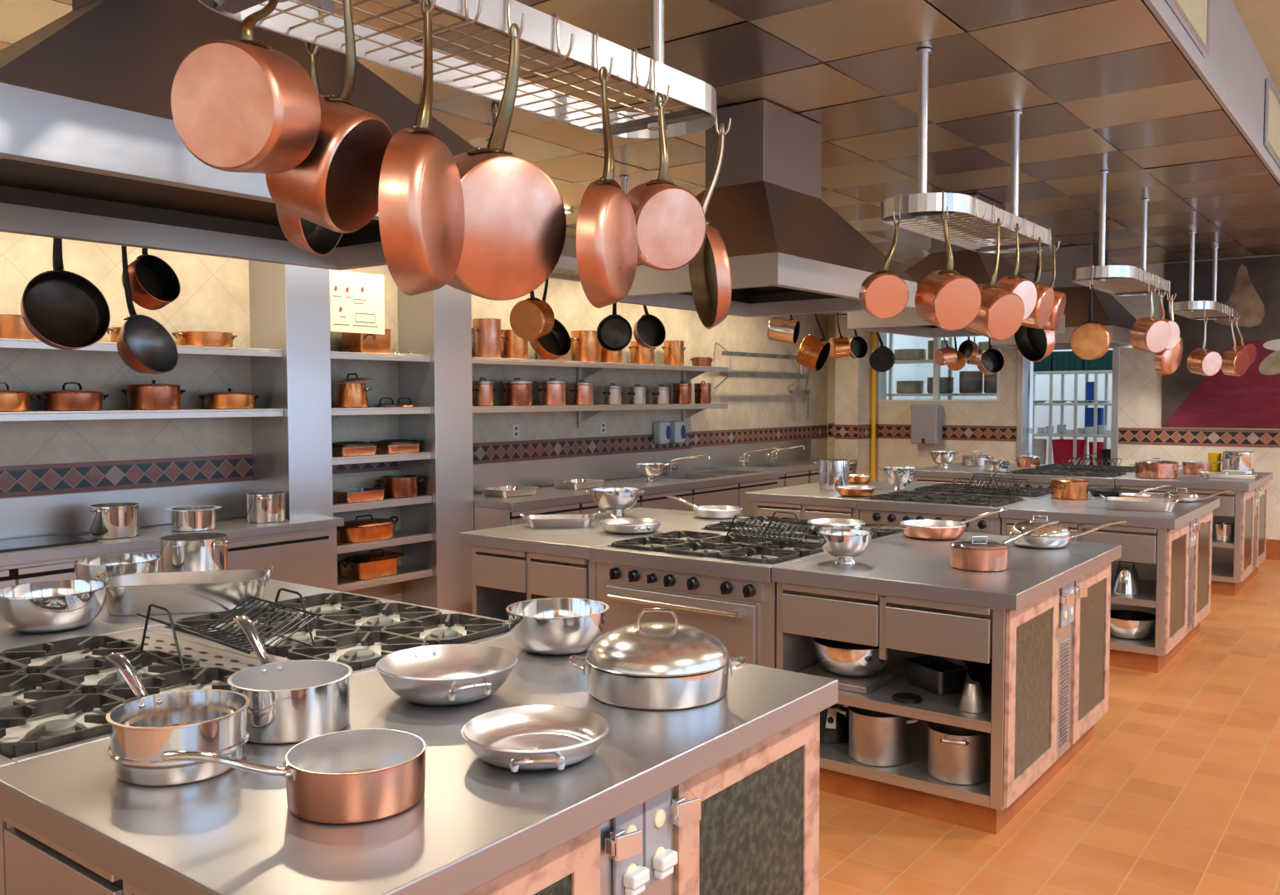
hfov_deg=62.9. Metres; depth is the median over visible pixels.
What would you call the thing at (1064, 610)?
outlet plate
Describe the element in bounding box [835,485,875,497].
frying pan
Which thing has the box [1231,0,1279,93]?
ceiling
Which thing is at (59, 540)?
cooktop
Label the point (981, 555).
saucepan
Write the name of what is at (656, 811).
outlet plate
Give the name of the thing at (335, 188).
saucepan
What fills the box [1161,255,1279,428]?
mural
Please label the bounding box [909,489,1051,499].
cooktop
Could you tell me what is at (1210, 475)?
baking tray
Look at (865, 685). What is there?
tray
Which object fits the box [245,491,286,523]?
stockpot
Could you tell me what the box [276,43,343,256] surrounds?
saute pan
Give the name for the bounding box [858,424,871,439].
trim
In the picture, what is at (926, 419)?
dispenser
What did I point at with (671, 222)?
saucepan
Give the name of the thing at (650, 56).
hook
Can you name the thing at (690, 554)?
cooktop
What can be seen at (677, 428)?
soap dispenser
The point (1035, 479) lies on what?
cooktop
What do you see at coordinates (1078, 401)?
platter
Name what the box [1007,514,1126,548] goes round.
pan
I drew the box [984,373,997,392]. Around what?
stockpot
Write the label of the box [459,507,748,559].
countertop
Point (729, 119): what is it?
hook
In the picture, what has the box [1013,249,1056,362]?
saute pan
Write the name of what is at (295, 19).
pot rack
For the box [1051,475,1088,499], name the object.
stockpot
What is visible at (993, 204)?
hook
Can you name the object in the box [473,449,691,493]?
backsplash
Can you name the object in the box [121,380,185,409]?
copper pot
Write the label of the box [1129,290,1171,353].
saucepan
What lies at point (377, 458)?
wall shelf
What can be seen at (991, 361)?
pan
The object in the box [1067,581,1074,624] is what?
outlet plate
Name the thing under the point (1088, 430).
plate stack
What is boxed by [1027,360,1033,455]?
door
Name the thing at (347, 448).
copper roaster
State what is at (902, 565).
countertop
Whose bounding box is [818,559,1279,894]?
floor
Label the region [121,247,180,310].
saucepan
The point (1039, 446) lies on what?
tub
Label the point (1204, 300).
hook
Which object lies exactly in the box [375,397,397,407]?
lid
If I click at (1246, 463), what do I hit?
stockpot
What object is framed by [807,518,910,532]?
frying pan
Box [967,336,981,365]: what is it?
pan
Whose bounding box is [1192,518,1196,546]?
outlet plate
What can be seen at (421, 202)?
saute pan
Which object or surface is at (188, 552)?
stockpot
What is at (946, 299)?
saucepan
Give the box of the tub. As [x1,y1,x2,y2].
[1032,439,1047,465]
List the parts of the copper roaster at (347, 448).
lid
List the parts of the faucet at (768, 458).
spout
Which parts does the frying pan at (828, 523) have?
handle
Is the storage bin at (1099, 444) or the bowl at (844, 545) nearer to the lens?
the bowl at (844, 545)
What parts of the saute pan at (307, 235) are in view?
handle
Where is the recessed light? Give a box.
[564,208,573,215]
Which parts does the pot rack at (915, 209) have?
rod, rod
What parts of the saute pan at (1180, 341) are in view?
handle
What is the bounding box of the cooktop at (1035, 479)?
[1000,472,1134,486]
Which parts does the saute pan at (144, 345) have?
handle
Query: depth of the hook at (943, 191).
4.04 m
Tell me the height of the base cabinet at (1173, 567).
0.858 m
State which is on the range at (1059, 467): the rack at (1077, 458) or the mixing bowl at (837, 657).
the rack at (1077, 458)
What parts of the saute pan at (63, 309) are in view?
handle, handle mount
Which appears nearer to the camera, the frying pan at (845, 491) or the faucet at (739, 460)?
the frying pan at (845, 491)
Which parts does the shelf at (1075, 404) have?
post, post, post, shelf, shelf, shelf, post, post, post, post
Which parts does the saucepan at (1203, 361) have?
handle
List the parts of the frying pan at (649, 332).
handle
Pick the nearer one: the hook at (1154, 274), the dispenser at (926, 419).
the hook at (1154, 274)
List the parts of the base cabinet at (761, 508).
drawer, finger pull, drawer, finger pull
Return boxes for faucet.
[663,453,710,474]
[737,446,778,465]
[766,445,804,463]
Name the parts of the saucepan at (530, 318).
handle, handle mount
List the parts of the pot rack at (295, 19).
rod, rod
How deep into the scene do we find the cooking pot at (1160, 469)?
8.90 m
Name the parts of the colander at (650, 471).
handle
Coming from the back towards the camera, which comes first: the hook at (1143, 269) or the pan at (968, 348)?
the pan at (968, 348)
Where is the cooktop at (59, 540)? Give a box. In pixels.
[0,534,96,552]
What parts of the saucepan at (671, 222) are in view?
handle mount, handle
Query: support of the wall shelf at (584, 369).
attached to the wall at (214, 296)
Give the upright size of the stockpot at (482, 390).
0.214 m
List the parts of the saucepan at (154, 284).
handle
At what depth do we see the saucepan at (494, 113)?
2.57 m
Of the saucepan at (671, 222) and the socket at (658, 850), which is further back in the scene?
the saucepan at (671, 222)
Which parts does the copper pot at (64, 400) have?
handle, lid, lid handle, handle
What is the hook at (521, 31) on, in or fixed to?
hanging from the pot rack at (295, 19)
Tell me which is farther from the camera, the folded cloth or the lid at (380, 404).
the folded cloth
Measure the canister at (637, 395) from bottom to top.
0.184 m
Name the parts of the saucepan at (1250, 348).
handle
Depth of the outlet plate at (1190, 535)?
6.56 m
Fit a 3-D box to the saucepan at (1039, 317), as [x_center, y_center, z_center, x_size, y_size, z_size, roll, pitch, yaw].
[1.790,-0.749,4.737,0.143,0.423,0.198,2,3,37]
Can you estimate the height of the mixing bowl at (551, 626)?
0.115 m
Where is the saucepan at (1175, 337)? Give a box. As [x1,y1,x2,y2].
[1159,293,1179,349]
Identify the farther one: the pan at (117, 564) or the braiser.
the pan at (117, 564)
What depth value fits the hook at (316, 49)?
2.15 m
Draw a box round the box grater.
[1110,561,1141,595]
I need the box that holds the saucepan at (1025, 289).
[995,223,1037,319]
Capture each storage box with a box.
[1085,407,1104,433]
[1086,382,1094,402]
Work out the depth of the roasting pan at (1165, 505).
6.40 m
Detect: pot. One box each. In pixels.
[0,314,38,339]
[0,382,37,411]
[36,382,109,411]
[106,327,121,342]
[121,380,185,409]
[164,505,221,532]
[171,331,237,347]
[198,388,259,408]
[341,329,391,353]
[374,475,423,498]
[1129,458,1183,479]
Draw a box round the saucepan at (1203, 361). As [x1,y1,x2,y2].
[1186,319,1221,376]
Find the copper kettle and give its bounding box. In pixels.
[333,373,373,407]
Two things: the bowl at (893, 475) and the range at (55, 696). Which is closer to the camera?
the range at (55, 696)
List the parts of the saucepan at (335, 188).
handle mount, handle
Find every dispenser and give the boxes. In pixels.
[653,421,670,444]
[669,420,685,443]
[911,404,942,445]
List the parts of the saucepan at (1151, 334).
handle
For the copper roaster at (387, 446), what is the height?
0.091 m
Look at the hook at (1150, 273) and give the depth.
6.75 m
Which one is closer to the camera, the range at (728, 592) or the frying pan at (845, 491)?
the range at (728, 592)
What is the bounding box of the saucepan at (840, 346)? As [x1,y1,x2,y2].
[829,312,850,358]
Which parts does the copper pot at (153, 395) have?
handle, lid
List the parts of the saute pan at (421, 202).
handle mount, handle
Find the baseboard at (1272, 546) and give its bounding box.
[1265,538,1279,560]
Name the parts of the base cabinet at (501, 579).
finger pull, drawer, drawer, finger pull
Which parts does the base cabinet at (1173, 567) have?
drawer, finger pull, drawer, finger pull, stone frame, service panel, latch plate, latch plate, stone frame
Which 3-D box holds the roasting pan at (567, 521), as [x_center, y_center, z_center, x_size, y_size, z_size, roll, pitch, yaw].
[-0.440,0.390,5.710,0.442,0.075,0.220,0,3,-6]
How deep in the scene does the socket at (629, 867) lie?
1.99 m
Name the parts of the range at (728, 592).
knob, knob, burner, knob, knob, door handle, oven door, control panel, knob, burner, knob, knob, burner, burner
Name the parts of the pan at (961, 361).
handle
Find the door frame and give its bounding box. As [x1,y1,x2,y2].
[1016,348,1119,465]
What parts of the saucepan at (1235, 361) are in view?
handle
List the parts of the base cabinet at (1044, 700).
drawer, finger pull, drawer, finger pull, stone frame, service panel, latch plate, latch plate, stone frame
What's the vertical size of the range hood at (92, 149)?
0.894 m
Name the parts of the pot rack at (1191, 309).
rod, rod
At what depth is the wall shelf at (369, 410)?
7.05 m
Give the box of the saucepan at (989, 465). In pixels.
[984,460,1013,471]
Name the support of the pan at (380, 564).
on the wall shelf at (404, 573)
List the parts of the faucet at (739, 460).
spout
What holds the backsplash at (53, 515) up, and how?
attached to the wall at (214, 296)
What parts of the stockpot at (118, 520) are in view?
handle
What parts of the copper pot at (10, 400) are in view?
lid handle, lid, handle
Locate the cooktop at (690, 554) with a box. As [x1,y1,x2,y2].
[591,529,826,582]
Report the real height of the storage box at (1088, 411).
0.318 m
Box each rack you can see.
[136,587,319,669]
[197,0,716,138]
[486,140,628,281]
[714,342,807,389]
[719,510,812,548]
[792,367,810,412]
[819,311,847,316]
[880,48,1050,253]
[886,333,996,399]
[958,471,1027,494]
[1061,453,1121,470]
[1071,170,1170,295]
[1168,231,1235,319]
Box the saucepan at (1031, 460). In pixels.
[1012,453,1040,466]
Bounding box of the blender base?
[819,703,848,743]
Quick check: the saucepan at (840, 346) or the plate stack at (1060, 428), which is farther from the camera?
the plate stack at (1060, 428)
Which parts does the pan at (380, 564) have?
handle, lid, lid handle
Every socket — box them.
[625,824,636,834]
[625,863,636,872]
[654,809,665,827]
[654,846,664,856]
[1063,610,1066,619]
[1070,607,1073,615]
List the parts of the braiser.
handle, lid, lid handle, handle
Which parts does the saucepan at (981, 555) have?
lid, lid handle, handle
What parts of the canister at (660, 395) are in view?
lid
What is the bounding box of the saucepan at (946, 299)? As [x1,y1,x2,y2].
[914,211,981,330]
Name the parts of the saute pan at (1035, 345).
handle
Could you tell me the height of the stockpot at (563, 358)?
0.215 m
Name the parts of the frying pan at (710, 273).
handle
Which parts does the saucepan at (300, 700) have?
handle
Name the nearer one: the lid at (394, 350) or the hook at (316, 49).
the hook at (316, 49)
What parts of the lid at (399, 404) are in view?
lid handle, lid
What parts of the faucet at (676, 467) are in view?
spout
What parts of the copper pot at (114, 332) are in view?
handle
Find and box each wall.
[0,232,828,601]
[248,260,333,519]
[397,284,473,614]
[827,255,1279,539]
[886,333,916,399]
[916,335,1112,465]
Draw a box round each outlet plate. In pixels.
[612,803,643,894]
[643,789,670,887]
[1059,584,1068,628]
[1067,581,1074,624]
[1188,520,1192,548]
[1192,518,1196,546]
[1254,487,1256,508]
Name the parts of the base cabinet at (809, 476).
door, door, finger pull, door, finger pull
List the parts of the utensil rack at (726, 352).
rail, rail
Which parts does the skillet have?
handle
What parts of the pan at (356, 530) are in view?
lid handle, lid, handle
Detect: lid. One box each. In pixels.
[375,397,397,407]
[389,349,402,353]
[396,397,416,407]
[402,349,417,354]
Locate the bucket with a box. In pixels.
[1101,449,1110,465]
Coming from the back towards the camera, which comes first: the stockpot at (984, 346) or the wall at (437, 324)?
the stockpot at (984, 346)
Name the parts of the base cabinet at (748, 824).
finger pull, drawer, finger pull, stone frame, latch plate, service panel, latch plate, stone frame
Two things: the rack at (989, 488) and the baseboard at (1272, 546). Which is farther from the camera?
the baseboard at (1272, 546)
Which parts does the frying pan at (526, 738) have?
handle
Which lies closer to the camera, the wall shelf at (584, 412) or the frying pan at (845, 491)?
the frying pan at (845, 491)
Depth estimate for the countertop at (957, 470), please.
9.92 m
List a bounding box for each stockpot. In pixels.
[87,502,140,539]
[155,533,232,572]
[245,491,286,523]
[471,318,504,358]
[501,329,528,358]
[538,354,566,360]
[570,330,601,362]
[601,345,621,363]
[628,341,656,364]
[661,340,686,365]
[689,357,712,366]
[813,459,854,490]
[834,703,921,766]
[894,349,926,360]
[896,380,923,393]
[926,377,953,393]
[926,721,988,785]
[927,339,949,359]
[959,371,983,393]
[978,341,997,351]
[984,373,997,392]
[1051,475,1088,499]
[1213,522,1234,541]
[1221,450,1255,473]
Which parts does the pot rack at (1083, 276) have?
rod, rod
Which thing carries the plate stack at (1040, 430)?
on the shelf at (1075, 404)
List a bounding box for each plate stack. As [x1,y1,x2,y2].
[1037,427,1044,433]
[1044,426,1053,433]
[1056,424,1066,433]
[1064,429,1073,434]
[1076,427,1085,434]
[1085,426,1093,434]
[1097,425,1107,434]
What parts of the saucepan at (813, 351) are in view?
handle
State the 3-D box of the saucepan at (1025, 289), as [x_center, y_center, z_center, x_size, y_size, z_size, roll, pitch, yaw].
[1.609,-0.755,4.498,0.184,0.427,0.140,-2,3,-33]
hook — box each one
[304,5,324,54]
[419,0,436,13]
[464,0,482,24]
[488,70,507,112]
[506,0,525,38]
[551,13,573,59]
[591,30,613,80]
[630,47,652,90]
[648,55,669,106]
[714,111,731,135]
[892,193,902,223]
[941,189,948,219]
[972,195,987,220]
[990,203,1004,225]
[1009,211,1023,230]
[1022,217,1035,239]
[1032,221,1045,243]
[1047,227,1060,251]
[1089,264,1094,290]
[1137,266,1147,282]
[1142,268,1152,284]
[1145,271,1155,295]
[1149,272,1159,287]
[1153,274,1163,289]
[1156,275,1165,298]
[1167,280,1176,300]
[1203,300,1207,323]
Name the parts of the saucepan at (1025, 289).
handle mount, handle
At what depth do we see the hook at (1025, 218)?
4.65 m
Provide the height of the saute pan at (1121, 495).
0.056 m
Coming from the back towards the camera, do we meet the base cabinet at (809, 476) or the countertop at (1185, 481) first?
the base cabinet at (809, 476)
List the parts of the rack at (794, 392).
rail frame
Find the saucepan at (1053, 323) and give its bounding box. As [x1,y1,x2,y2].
[1040,244,1066,331]
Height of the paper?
0.395 m
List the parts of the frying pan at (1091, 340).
handle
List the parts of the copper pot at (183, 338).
handle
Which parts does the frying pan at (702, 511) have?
handle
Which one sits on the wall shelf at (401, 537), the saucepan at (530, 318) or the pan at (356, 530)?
the pan at (356, 530)
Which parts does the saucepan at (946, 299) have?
handle, handle mount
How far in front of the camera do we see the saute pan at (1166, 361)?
7.12 m
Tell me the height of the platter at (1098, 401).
0.030 m
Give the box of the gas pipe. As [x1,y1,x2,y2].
[870,331,877,480]
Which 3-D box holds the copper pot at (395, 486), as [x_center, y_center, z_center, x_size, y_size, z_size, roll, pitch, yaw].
[-1.696,0.274,7.376,0.256,0.140,0.315,2,3,37]
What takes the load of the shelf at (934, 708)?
attached to the base cabinet at (1044, 700)
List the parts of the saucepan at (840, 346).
handle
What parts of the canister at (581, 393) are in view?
lid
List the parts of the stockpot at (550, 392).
lid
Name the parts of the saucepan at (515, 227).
handle mount, handle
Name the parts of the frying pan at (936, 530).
handle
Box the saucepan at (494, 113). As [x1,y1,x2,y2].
[491,101,499,128]
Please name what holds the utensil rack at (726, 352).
attached to the wall at (214, 296)
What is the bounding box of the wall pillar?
[834,315,872,475]
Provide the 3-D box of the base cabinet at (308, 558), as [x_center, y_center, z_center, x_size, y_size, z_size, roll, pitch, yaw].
[-3.779,1.003,4.526,0.539,0.819,5.550,2,3,37]
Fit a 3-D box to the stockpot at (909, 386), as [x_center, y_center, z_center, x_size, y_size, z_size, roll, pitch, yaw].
[3.451,-0.771,13.368,0.340,0.160,0.340,2,3,37]
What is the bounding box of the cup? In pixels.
[958,680,987,712]
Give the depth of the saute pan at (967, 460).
10.54 m
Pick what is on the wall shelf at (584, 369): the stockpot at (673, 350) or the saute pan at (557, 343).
the stockpot at (673, 350)
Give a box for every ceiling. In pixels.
[0,0,1279,273]
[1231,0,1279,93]
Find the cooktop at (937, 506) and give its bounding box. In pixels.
[857,494,1037,518]
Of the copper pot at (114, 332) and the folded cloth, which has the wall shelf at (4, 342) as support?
the copper pot at (114, 332)
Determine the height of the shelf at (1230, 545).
0.040 m
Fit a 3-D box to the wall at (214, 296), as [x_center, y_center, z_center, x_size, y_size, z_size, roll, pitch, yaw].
[-2.116,-0.529,7.366,0.300,3.600,15.200,2,3,37]
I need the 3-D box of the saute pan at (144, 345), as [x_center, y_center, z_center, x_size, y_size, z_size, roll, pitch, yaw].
[-1.826,-0.576,3.868,0.174,0.609,0.227,2,3,37]
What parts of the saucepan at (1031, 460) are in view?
lid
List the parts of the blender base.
label plate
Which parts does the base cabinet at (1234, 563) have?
finger pull, drawer, finger pull, drawer, stone frame, service panel, latch plate, stone frame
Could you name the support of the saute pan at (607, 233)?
hanging from the hook at (607, 78)
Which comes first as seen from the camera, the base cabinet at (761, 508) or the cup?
the cup
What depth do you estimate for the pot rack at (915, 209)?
4.38 m
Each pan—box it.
[20,237,110,349]
[72,553,161,581]
[96,564,273,615]
[105,652,250,786]
[116,245,178,374]
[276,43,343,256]
[336,514,398,543]
[339,548,405,580]
[375,644,518,706]
[378,0,465,295]
[460,705,610,772]
[518,511,600,528]
[528,276,571,359]
[576,66,637,308]
[596,302,632,351]
[599,511,662,534]
[633,305,665,348]
[665,494,741,518]
[688,123,732,329]
[767,315,799,344]
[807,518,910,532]
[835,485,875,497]
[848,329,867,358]
[848,474,872,483]
[868,331,895,372]
[892,692,922,703]
[899,508,1008,540]
[901,654,969,695]
[935,337,956,365]
[946,337,966,370]
[958,336,978,360]
[961,450,997,466]
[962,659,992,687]
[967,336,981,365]
[976,338,1003,374]
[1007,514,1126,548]
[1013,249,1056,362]
[1070,284,1110,359]
[1099,494,1182,512]
[1119,493,1152,498]
[1153,295,1182,375]
[1162,487,1231,502]
[1168,296,1183,365]
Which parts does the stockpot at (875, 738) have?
handle, handle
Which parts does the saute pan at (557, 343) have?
handle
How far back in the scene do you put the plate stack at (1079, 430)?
12.82 m
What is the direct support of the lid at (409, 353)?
on the wall shelf at (334, 355)
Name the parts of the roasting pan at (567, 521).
handle, handle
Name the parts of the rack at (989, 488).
stand handle, stand handle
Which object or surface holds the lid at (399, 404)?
on the wall shelf at (369, 410)
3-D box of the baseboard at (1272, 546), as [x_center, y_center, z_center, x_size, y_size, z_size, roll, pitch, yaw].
[7.377,1.049,9.521,5.700,0.199,0.011,2,3,37]
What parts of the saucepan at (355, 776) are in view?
handle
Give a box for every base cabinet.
[0,527,337,591]
[2,712,819,894]
[471,545,596,620]
[473,476,779,530]
[754,501,859,520]
[776,562,1111,834]
[779,464,853,488]
[914,476,1002,485]
[1001,510,1212,673]
[1115,482,1267,596]
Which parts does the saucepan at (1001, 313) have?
handle mount, handle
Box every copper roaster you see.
[331,441,377,456]
[332,484,385,503]
[374,439,419,453]
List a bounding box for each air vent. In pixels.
[1166,0,1210,57]
[1264,77,1279,166]
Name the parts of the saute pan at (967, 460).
lid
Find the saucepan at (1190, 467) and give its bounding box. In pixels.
[1182,455,1242,474]
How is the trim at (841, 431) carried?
attached to the wall pillar
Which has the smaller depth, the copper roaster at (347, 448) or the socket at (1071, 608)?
the socket at (1071, 608)
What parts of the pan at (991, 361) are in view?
handle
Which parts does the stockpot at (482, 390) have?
lid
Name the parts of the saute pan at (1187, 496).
lid, handle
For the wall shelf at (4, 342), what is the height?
0.048 m
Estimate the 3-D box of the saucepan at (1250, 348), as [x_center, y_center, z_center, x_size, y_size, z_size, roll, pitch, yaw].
[5.605,-0.983,9.716,0.218,0.448,0.151,-2,3,-29]
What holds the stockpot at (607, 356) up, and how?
on the wall shelf at (584, 369)
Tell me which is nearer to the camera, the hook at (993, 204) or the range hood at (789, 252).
the hook at (993, 204)
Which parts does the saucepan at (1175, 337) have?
handle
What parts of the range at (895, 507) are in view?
knob, knob, knob, knob, control panel, knob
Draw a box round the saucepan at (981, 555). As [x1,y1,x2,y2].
[950,519,1058,572]
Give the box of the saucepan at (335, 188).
[265,0,392,233]
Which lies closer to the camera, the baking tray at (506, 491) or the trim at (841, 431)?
the baking tray at (506, 491)
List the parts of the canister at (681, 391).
lid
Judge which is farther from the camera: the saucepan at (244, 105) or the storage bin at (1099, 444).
the storage bin at (1099, 444)
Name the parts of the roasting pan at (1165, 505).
handle, handle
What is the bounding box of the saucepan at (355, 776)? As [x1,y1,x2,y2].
[161,728,425,824]
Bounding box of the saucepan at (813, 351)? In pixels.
[796,313,830,371]
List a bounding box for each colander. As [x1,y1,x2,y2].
[586,487,645,516]
[635,456,698,481]
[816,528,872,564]
[877,466,921,489]
[927,450,960,468]
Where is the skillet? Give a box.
[1089,484,1169,497]
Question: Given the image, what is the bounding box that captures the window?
[876,332,1000,402]
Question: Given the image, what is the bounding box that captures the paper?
[329,269,384,334]
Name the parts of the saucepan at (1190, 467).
handle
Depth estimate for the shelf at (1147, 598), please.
6.23 m
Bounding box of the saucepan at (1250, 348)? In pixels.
[1231,317,1256,365]
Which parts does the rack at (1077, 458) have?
stand handle, stand handle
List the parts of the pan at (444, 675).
handle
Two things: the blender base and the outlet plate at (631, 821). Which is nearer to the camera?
the outlet plate at (631, 821)
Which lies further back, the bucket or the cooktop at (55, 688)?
the bucket
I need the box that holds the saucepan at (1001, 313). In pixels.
[964,218,1024,340]
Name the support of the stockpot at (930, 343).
on the storage rack at (890, 395)
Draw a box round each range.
[0,629,261,894]
[140,591,512,676]
[591,529,826,669]
[689,516,903,542]
[857,490,1037,535]
[909,483,1051,499]
[1000,468,1134,491]
[1033,464,1134,473]
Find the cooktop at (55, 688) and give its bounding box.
[0,629,261,766]
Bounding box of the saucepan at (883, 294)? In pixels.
[858,216,908,319]
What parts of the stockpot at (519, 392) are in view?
lid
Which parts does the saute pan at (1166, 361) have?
handle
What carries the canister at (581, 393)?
on the wall shelf at (584, 412)
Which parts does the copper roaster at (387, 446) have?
lid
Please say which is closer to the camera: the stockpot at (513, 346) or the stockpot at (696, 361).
the stockpot at (513, 346)
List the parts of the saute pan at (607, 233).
handle, handle mount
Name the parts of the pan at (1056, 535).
lid, lid handle, handle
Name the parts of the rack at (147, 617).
stand handle, stand handle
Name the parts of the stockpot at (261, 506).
handle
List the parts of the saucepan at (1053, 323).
handle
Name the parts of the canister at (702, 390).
lid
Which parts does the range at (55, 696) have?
burner, burner, burner, burner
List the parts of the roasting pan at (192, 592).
handle, handle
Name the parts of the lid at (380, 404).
lid handle, lid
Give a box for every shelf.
[0,338,282,357]
[0,408,283,421]
[330,351,430,362]
[331,407,431,416]
[332,451,431,465]
[333,494,431,513]
[336,530,432,554]
[337,565,432,591]
[471,357,727,383]
[472,403,727,427]
[819,717,990,807]
[837,654,991,733]
[886,393,996,396]
[894,359,967,363]
[1032,370,1112,465]
[1110,576,1156,608]
[1110,633,1155,655]
[1211,562,1233,582]
[1212,532,1234,548]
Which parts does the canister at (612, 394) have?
lid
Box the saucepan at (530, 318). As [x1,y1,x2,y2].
[509,290,554,339]
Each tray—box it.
[480,485,538,497]
[552,479,604,489]
[798,662,900,693]
[1197,471,1256,479]
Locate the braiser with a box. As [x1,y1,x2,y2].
[568,607,746,710]
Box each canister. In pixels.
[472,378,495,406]
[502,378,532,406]
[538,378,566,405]
[569,379,593,405]
[602,383,622,404]
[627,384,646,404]
[651,384,669,404]
[672,381,691,403]
[693,381,711,403]
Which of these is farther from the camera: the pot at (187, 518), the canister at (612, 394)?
the canister at (612, 394)
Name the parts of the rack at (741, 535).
stand handle, stand handle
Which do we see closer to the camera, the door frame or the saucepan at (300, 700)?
the saucepan at (300, 700)
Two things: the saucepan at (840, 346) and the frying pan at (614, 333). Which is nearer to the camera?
the frying pan at (614, 333)
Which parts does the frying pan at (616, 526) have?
handle, handle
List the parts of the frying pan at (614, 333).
handle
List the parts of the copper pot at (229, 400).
handle, lid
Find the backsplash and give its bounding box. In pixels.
[691,440,810,469]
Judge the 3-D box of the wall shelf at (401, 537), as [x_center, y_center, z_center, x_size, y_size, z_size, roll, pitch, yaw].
[-1.870,0.649,7.194,0.336,0.048,0.866,2,3,37]
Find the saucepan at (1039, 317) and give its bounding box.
[1020,237,1054,329]
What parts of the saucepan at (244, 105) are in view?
handle mount, handle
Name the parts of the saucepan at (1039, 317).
handle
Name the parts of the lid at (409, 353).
lid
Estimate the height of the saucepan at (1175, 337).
0.371 m
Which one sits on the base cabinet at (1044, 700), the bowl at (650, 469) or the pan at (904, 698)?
the pan at (904, 698)
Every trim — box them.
[0,432,691,498]
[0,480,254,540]
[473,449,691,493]
[690,425,827,447]
[828,423,1016,441]
[834,424,857,439]
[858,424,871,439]
[1118,427,1279,447]
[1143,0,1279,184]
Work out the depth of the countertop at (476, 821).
1.83 m
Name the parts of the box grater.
handle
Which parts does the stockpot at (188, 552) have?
handle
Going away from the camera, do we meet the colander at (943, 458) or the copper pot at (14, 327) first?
the copper pot at (14, 327)
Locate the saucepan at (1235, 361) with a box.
[1221,318,1249,376]
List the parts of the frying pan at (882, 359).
handle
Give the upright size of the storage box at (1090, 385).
0.258 m
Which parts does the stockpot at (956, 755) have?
handle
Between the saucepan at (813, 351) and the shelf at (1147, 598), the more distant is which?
the saucepan at (813, 351)
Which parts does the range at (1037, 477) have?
control panel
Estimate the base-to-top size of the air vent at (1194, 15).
0.380 m
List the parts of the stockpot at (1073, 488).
handle, lid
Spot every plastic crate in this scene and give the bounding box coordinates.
[1032,351,1052,371]
[1052,351,1084,371]
[1084,349,1112,370]
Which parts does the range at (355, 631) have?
burner, burner, burner, burner, burner, burner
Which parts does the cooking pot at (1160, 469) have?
lid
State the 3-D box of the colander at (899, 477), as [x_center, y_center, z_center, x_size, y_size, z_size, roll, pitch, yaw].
[1.959,0.233,7.888,0.259,0.168,0.259,-2,4,-39]
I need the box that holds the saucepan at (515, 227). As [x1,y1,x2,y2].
[446,23,566,300]
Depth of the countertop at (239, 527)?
5.68 m
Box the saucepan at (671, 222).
[625,92,706,271]
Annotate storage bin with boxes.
[1052,439,1086,465]
[1088,441,1104,465]
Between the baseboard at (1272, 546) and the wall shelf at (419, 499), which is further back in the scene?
the baseboard at (1272, 546)
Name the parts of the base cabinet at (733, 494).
panel, door, finger pull, door, finger pull, door, finger pull, door, finger pull, door, finger pull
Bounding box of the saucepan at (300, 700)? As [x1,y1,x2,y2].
[227,615,352,744]
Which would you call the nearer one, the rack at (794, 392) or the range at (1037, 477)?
the range at (1037, 477)
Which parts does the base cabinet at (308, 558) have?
door, finger pull, finger pull, door, finger pull, door, panel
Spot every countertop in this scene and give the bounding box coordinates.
[0,516,344,567]
[0,578,342,652]
[0,635,838,894]
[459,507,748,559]
[473,468,785,509]
[711,457,857,472]
[745,480,935,508]
[771,533,1121,610]
[915,462,1045,479]
[999,491,1220,529]
[1115,469,1273,491]
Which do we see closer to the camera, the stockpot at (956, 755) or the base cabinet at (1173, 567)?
the stockpot at (956, 755)
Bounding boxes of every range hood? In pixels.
[0,0,475,270]
[586,99,916,317]
[847,193,1065,338]
[990,244,1137,349]
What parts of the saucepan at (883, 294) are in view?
handle mount, handle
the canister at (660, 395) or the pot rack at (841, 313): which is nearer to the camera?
the pot rack at (841, 313)
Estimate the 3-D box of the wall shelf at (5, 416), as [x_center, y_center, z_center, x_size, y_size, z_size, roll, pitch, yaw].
[-3.935,-0.115,4.438,0.336,0.048,5.308,2,3,37]
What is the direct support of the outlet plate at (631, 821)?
attached to the base cabinet at (748, 824)
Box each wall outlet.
[512,424,519,438]
[600,421,606,434]
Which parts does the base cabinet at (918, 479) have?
drawer, finger pull, finger pull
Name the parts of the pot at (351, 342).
handle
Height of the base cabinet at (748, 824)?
0.858 m
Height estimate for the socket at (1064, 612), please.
0.034 m
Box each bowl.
[0,579,108,633]
[505,597,609,655]
[635,462,664,477]
[812,635,892,677]
[882,466,917,484]
[930,450,956,464]
[1110,610,1155,639]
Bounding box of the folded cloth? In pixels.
[1222,470,1251,474]
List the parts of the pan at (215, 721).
handle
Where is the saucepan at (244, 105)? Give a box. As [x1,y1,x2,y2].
[170,0,320,174]
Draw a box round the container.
[1207,452,1221,471]
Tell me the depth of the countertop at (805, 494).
7.59 m
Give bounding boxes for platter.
[1032,400,1047,402]
[1047,400,1068,402]
[1068,400,1090,402]
[1090,400,1111,402]
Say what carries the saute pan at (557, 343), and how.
hanging from the hook

